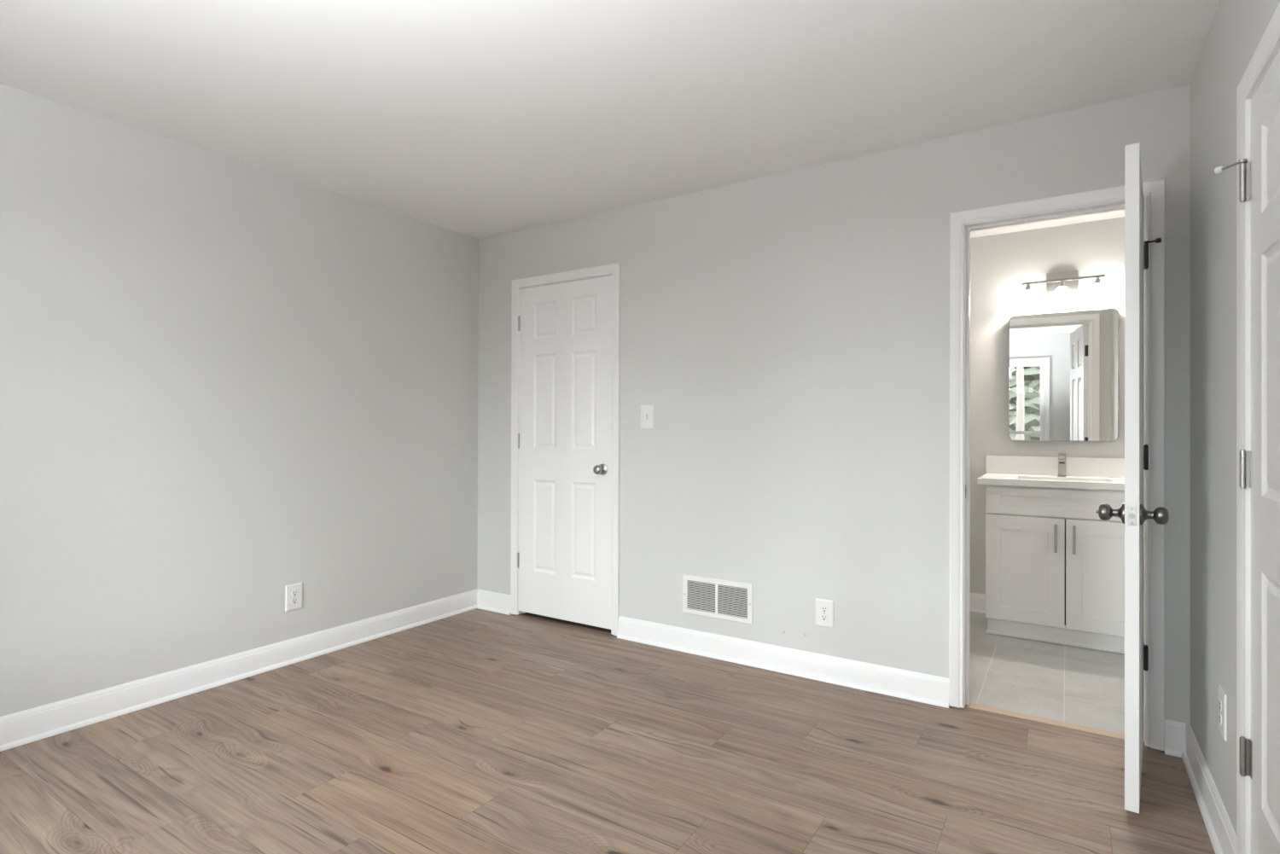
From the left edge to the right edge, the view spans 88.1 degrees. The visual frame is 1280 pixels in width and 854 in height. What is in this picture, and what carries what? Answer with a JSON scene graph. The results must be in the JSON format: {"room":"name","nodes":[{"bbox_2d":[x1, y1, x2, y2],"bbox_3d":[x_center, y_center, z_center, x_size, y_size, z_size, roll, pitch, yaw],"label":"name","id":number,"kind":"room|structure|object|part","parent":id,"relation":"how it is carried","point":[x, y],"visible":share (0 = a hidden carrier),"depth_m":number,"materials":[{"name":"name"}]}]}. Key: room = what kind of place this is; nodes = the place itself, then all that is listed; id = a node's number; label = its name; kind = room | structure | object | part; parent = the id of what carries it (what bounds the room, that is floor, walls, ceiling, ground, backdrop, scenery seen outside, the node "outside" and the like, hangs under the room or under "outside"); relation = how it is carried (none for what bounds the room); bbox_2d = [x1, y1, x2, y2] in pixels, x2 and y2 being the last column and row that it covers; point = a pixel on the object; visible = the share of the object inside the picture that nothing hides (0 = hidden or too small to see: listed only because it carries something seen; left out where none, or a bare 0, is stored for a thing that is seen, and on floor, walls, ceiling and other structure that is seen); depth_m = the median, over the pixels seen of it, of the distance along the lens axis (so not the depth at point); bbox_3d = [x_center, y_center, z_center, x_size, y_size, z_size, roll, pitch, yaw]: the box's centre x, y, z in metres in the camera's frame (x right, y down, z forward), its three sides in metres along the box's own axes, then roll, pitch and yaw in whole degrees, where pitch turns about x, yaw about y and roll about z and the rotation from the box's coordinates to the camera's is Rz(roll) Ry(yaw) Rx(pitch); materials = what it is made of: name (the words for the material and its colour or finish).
{"room":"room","nodes":[
{"label":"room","id":0,"kind":"room"},
{"bbox_2d":[0,83,478,716],"bbox_3d":[-1.651,-0.033,3.600,0.115,2.440,5.605,0,0,33],"label":"wall","id":1,"kind":"structure","parent":0,"point":[226,384],"depth_m":2.98,"materials":[{"name":"grey paint"}]},
{"bbox_2d":[0,588,477,751],"bbox_3d":[-2.061,1.124,2.837,0.027,0.118,3.660,0,0,33],"label":"baseboard","id":2,"kind":"structure","parent":1,"relation":"attached to","point":[39,723],"depth_m":2.98,"materials":[{"name":"white paint"}]},
{"bbox_2d":[285,582,302,611],"bbox_3d":[-1.746,0.859,3.341,0.008,0.129,0.087,0,0,33],"label":"wall outlet","id":3,"kind":"object","parent":1,"relation":"attached to","point":[293,595],"visible":1,"depth_m":3.34,"materials":[{"name":"white plastic"}]},
{"bbox_2d":[290,598,297,604],"bbox_3d":[-1.744,0.878,3.339,0.002,0.027,0.034,0,0,33],"label":"receptacle","id":4,"kind":"object","parent":3,"relation":"attached to","point":[293,601],"depth_m":3.34,"materials":[{"name":"white plastic"}]},
{"bbox_2d":[290,590,297,596],"bbox_3d":[-1.744,0.840,3.339,0.002,0.027,0.034,0,0,33],"label":"receptacle","id":5,"kind":"object","parent":3,"relation":"attached to","point":[293,593],"depth_m":3.34,"materials":[{"name":"white plastic"}]},
{"bbox_2d":[0,608,1215,853],"bbox_3d":[0.300,1.248,2.331,4.772,0.120,5.605,0,0,33],"label":"floor","id":6,"kind":"structure","parent":0,"point":[477,730],"depth_m":2.33,"materials":[{"name":"brown wood"}]},
{"bbox_2d":[965,703,1124,739],"bbox_3d":[1.656,1.193,2.675,0.603,0.007,0.044,0,0,33],"label":"threshold","id":7,"kind":"object","parent":6,"relation":"on","point":[1093,730],"visible":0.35,"depth_m":2.67,"materials":[{"name":"beige wood"}]},
{"bbox_2d":[0,0,1219,238],"bbox_3d":[0.308,-1.302,2.340,4.772,0.100,5.605,0,0,33],"label":"ceiling","id":8,"kind":"structure","parent":0,"point":[476,119],"depth_m":2.37,"materials":[{"name":"white paint"}]},
{"bbox_2d":[477,84,1190,750],"bbox_3d":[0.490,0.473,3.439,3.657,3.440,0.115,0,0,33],"label":"wall","id":9,"kind":"structure","parent":0,"point":[786,334],"depth_m":3.15,"materials":[{"name":"grey paint"}]},
{"bbox_2d":[477,589,511,615],"bbox_3d":[-0.948,1.132,4.281,0.300,0.118,0.027,0,0,33],"label":"baseboard","id":10,"kind":"structure","parent":9,"relation":"attached to","point":[489,601],"depth_m":4.28,"materials":[{"name":"white paint"}]},
{"bbox_3d":[-0.946,1.182,4.272,0.287,0.018,0.013,0,0,33],"label":"shoe molding","id":11,"kind":"part","parent":10,"relation":"part of","materials":[{"name":"white paint"}]},
{"bbox_2d":[517,274,612,629],"bbox_3d":[-0.457,0.144,4.006,0.722,2.035,0.175,0,0,33],"label":"door","id":12,"kind":"structure","parent":9,"relation":"in","point":[564,555],"depth_m":3.98,"materials":[{"name":"white paint"}]},
{"bbox_3d":[-0.238,0.245,3.789,0.053,0.053,0.050,0,0,33],"label":"knob","id":13,"kind":"part","parent":12,"relation":"part of","materials":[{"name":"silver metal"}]},
{"bbox_2d":[510,262,620,635],"bbox_3d":[-0.436,0.128,4.030,0.831,2.119,0.132,0,0,33],"label":"door frame","id":14,"kind":"structure","parent":9,"relation":"attached to","point":[613,269],"depth_m":3.92,"materials":[{"name":"white paint"}]},
{"bbox_2d":[640,405,654,428],"bbox_3d":[0.037,-0.056,3.655,0.085,0.131,0.019,0,0,33],"label":"light switch","id":15,"kind":"object","parent":9,"relation":"attached to","point":[647,411],"visible":1,"depth_m":3.65,"materials":[{"name":"white plastic"}]},
{"bbox_2d":[682,574,753,624],"bbox_3d":[0.397,0.890,3.424,0.402,0.204,0.008,0,0,33],"label":"air vent","id":16,"kind":"object","parent":9,"relation":"in","point":[730,601],"visible":1,"depth_m":3.42,"materials":[{"name":"white metal"}]},
{"bbox_2d":[616,616,949,708],"bbox_3d":[0.597,1.134,3.282,1.716,0.118,0.027,0,0,33],"label":"baseboard","id":17,"kind":"structure","parent":9,"relation":"attached to","point":[927,689],"depth_m":3.18,"materials":[{"name":"white paint"}]},
{"bbox_2d":[815,598,833,628],"bbox_3d":[0.870,0.878,3.118,0.087,0.129,0.008,0,0,33],"label":"wall outlet","id":18,"kind":"object","parent":9,"relation":"attached to","point":[824,608],"visible":1,"depth_m":3.12,"materials":[{"name":"white plastic"}]},
{"bbox_2d":[820,614,827,620],"bbox_3d":[0.868,0.898,3.116,0.034,0.027,0.002,0,0,33],"label":"receptacle","id":19,"kind":"object","parent":18,"relation":"attached to","point":[823,617],"depth_m":3.11,"materials":[{"name":"white plastic"}]},
{"bbox_2d":[820,605,827,612],"bbox_3d":[0.868,0.859,3.116,0.034,0.027,0.002,0,0,33],"label":"receptacle","id":20,"kind":"object","parent":18,"relation":"attached to","point":[823,608],"depth_m":3.12,"materials":[{"name":"white plastic"}]},
{"bbox_2d":[949,179,1164,750],"bbox_3d":[1.662,0.139,2.683,0.721,2.102,0.149,0,0,33],"label":"door frame","id":21,"kind":"structure","parent":9,"relation":"attached to","point":[1108,199],"depth_m":2.61,"materials":[{"name":"white paint"}]},
{"bbox_2d":[1096,142,1169,813],"bbox_3d":[1.676,0.153,2.242,0.181,2.018,0.618,0,0,38],"label":"door","id":22,"kind":"structure","parent":9,"relation":"in","point":[1132,513],"depth_m":2.00,"materials":[{"name":"white paint"}]},
{"bbox_3d":[1.476,0.269,2.085,0.050,0.053,0.053,0,0,38],"label":"knob","id":23,"kind":"part","parent":22,"relation":"part of","materials":[{"name":"grey metal"}]},
{"bbox_3d":[1.487,0.269,1.999,0.022,0.058,0.001,0,0,38],"label":"latch plate","id":24,"kind":"part","parent":22,"relation":"part of","materials":[{"name":"silver metal"}]},
{"bbox_3d":[1.674,0.153,2.235,0.035,2.018,0.600,0,0,38],"label":"panel","id":25,"kind":"part","parent":22,"relation":"part of","materials":[{"name":"white paint"}]},
{"bbox_3d":[1.574,0.269,2.007,0.050,0.053,0.053,0,0,38],"label":"knob","id":26,"kind":"part","parent":22,"relation":"part of","materials":[{"name":"grey metal"}]},
{"bbox_2d":[1163,719,1186,757],"bbox_3d":[1.949,1.135,2.408,0.060,0.118,0.027,0,0,33],"label":"baseboard","id":27,"kind":"structure","parent":9,"relation":"attached to","point":[1175,732],"depth_m":2.41,"materials":[{"name":"white paint"}]},
{"bbox_3d":[1.939,1.185,2.405,0.047,0.018,0.013,0,0,33],"label":"shoe molding","id":28,"kind":"part","parent":27,"relation":"part of","materials":[{"name":"white paint"}]},
{"bbox_2d":[969,216,1124,594],"bbox_3d":[1.424,-0.019,4.880,3.657,2.440,0.115,0,0,33],"label":"wall","id":29,"kind":"structure","parent":0,"point":[999,264],"depth_m":4.21,"materials":[{"name":"grey paint"}]},
{"bbox_2d":[969,592,985,613],"bbox_3d":[1.792,1.142,4.551,1.135,0.118,0.027,0,0,33],"label":"baseboard","id":30,"kind":"structure","parent":29,"relation":"attached to","point":[977,602],"depth_m":4.29,"materials":[{"name":"white paint"}]},
{"bbox_3d":[1.788,1.192,4.545,1.135,0.018,0.013,0,0,33],"label":"shoe molding","id":31,"kind":"part","parent":30,"relation":"part of","materials":[{"name":"white paint"}]},
{"bbox_2d":[986,455,1124,477],"bbox_3d":[2.578,0.240,4.051,0.814,0.114,0.020,0,0,33],"label":"backsplash","id":32,"kind":"structure","parent":29,"relation":"attached to","point":[1090,467],"depth_m":4.07,"materials":[{"name":"white stone"}]},
{"bbox_2d":[1018,270,1107,307],"bbox_3d":[2.555,-0.849,4.002,0.449,0.200,0.138,0,0,33],"label":"vanity light","id":33,"kind":"object","parent":29,"relation":"attached to","point":[1060,283],"visible":1,"depth_m":4.00,"materials":[{"name":"white glass"}]},
{"bbox_3d":[2.396,-0.795,4.080,0.097,0.092,0.097,0,0,33],"label":"lamp shade","id":34,"kind":"part","parent":33,"relation":"part of","materials":[{"name":"white glass"}]},
{"bbox_3d":[2.544,-0.795,3.985,0.097,0.092,0.097,0,0,33],"label":"lamp shade","id":35,"kind":"part","parent":33,"relation":"part of","materials":[{"name":"white glass"}]},
{"bbox_3d":[2.586,-0.890,4.049,0.168,0.118,0.026,0,0,33],"label":"plate","id":36,"kind":"part","parent":33,"relation":"part of","materials":[{"name":"silver metal"}]},
{"bbox_3d":[2.691,-0.795,3.889,0.097,0.092,0.097,0,0,33],"label":"lamp shade","id":37,"kind":"part","parent":33,"relation":"part of","materials":[{"name":"white glass"}]},
{"bbox_2d":[1008,308,1118,442],"bbox_3d":[2.577,-0.307,4.040,0.566,0.786,0.028,0,0,31],"label":"mirror","id":38,"kind":"object","parent":29,"relation":"attached to","point":[1063,367],"visible":1,"depth_m":4.03,"materials":[{"name":"grey mirror"}]},
{"bbox_2d":[969,611,1124,734],"bbox_3d":[1.674,1.198,3.659,1.907,0.001,1.653,0,0,33],"label":"floor","id":39,"kind":"structure","parent":0,"point":[1070,684],"depth_m":3.14,"materials":[{"name":"beige tile"}]},
{"bbox_2d":[985,484,1124,654],"bbox_3d":[2.450,0.767,3.814,0.772,0.867,0.550,0,0,33],"label":"vanity cabinet","id":40,"kind":"object","parent":39,"relation":"on","point":[1055,569],"visible":0.77,"depth_m":3.63,"materials":[{"name":"white paint"}]},
{"bbox_3d":[2.160,0.801,3.717,0.382,0.596,0.019,0,0,33],"label":"door","id":41,"kind":"part","parent":40,"relation":"part of","materials":[{"name":"white paint"}]},
{"bbox_2d":[977,455,1124,490],"bbox_3d":[2.434,0.327,3.828,0.814,0.290,0.550,0,0,33],"label":"countertop","id":42,"kind":"structure","parent":40,"relation":"on","point":[1082,473],"depth_m":3.95,"materials":[{"name":"white stone"}]},
{"bbox_2d":[1057,452,1066,477],"bbox_3d":[2.514,0.223,3.938,0.050,0.148,0.131,0,0,33],"label":"faucet","id":43,"kind":"object","parent":42,"relation":"on","point":[1061,456],"visible":1,"depth_m":3.95,"materials":[{"name":"grey metal"}]},
{"bbox_3d":[2.502,0.203,3.920,0.039,0.029,0.085,0,0,33],"label":"spout","id":44,"kind":"part","parent":43,"relation":"part of","materials":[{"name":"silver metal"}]},
{"bbox_3d":[2.322,0.421,3.615,0.765,0.149,0.019,0,0,33],"label":"drawer","id":45,"kind":"part","parent":40,"relation":"part of","materials":[{"name":"white paint"}]},
{"bbox_3d":[2.275,0.610,3.617,0.012,0.154,0.026,0,0,33],"label":"handle","id":46,"kind":"part","parent":40,"relation":"part of","materials":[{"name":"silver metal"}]},
{"bbox_3d":[2.345,0.610,3.571,0.012,0.154,0.026,0,0,33],"label":"handle","id":47,"kind":"part","parent":40,"relation":"part of","materials":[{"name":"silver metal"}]},
{"bbox_3d":[2.484,0.801,3.508,0.376,0.596,0.019,0,0,33],"label":"door","id":48,"kind":"part","parent":40,"relation":"part of","materials":[{"name":"white paint"}]},
{"bbox_2d":[1190,0,1279,834],"bbox_3d":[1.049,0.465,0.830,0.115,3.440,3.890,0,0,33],"label":"wall","id":49,"kind":"structure","parent":0,"point":[1237,28],"depth_m":2.00,"materials":[{"name":"grey paint"}]},
{"bbox_2d":[1181,724,1236,853],"bbox_3d":[1.740,1.133,2.029,0.027,0.118,0.888,0,0,33],"label":"baseboard","id":50,"kind":"structure","parent":49,"relation":"attached to","point":[1222,834],"depth_m":2.00,"materials":[{"name":"white paint"}]},
{"bbox_3d":[1.730,1.183,2.027,0.013,0.018,0.874,0,0,33],"label":"shoe molding","id":51,"kind":"part","parent":50,"relation":"part of","materials":[{"name":"white paint"}]},
{"bbox_2d":[1218,685,1226,741],"bbox_3d":[1.658,0.813,1.885,0.008,0.129,0.087,0,0,33],"label":"wall outlet","id":52,"kind":"object","parent":49,"relation":"attached to","point":[1222,695],"visible":1,"depth_m":1.87,"materials":[{"name":"white plastic"}]},
{"bbox_2d":[1218,713,1221,725],"bbox_3d":[1.655,0.832,1.886,0.002,0.027,0.034,0,0,33],"label":"receptacle","id":53,"kind":"object","parent":52,"relation":"attached to","point":[1219,714],"depth_m":1.88,"materials":[{"name":"white plastic"}]},
{"bbox_2d":[1218,699,1221,711],"bbox_3d":[1.656,0.793,1.886,0.002,0.027,0.034,0,0,33],"label":"receptacle","id":54,"kind":"object","parent":52,"relation":"attached to","point":[1219,701],"depth_m":1.88,"materials":[{"name":"white plastic"}]},
{"bbox_2d":[1214,48,1279,853],"bbox_3d":[1.316,0.181,1.316,0.175,1.953,0.765,0,0,33],"label":"door","id":55,"kind":"structure","parent":49,"relation":"in","point":[1259,178],"depth_m":1.50,"materials":[{"name":"white paint"}]},
{"bbox_3d":[1.302,0.181,1.294,0.035,1.953,0.713,0,0,33],"label":"panel","id":56,"kind":"part","parent":55,"relation":"part of","materials":[{"name":"white paint"}]},
{"bbox_2d":[1236,1,1279,853],"bbox_3d":[1.335,0.165,1.272,0.149,2.038,0.831,0,0,33],"label":"door frame","id":57,"kind":"structure","parent":49,"relation":"attached to","point":[1268,47],"depth_m":1.62,"materials":[{"name":"white paint"}]}
]}

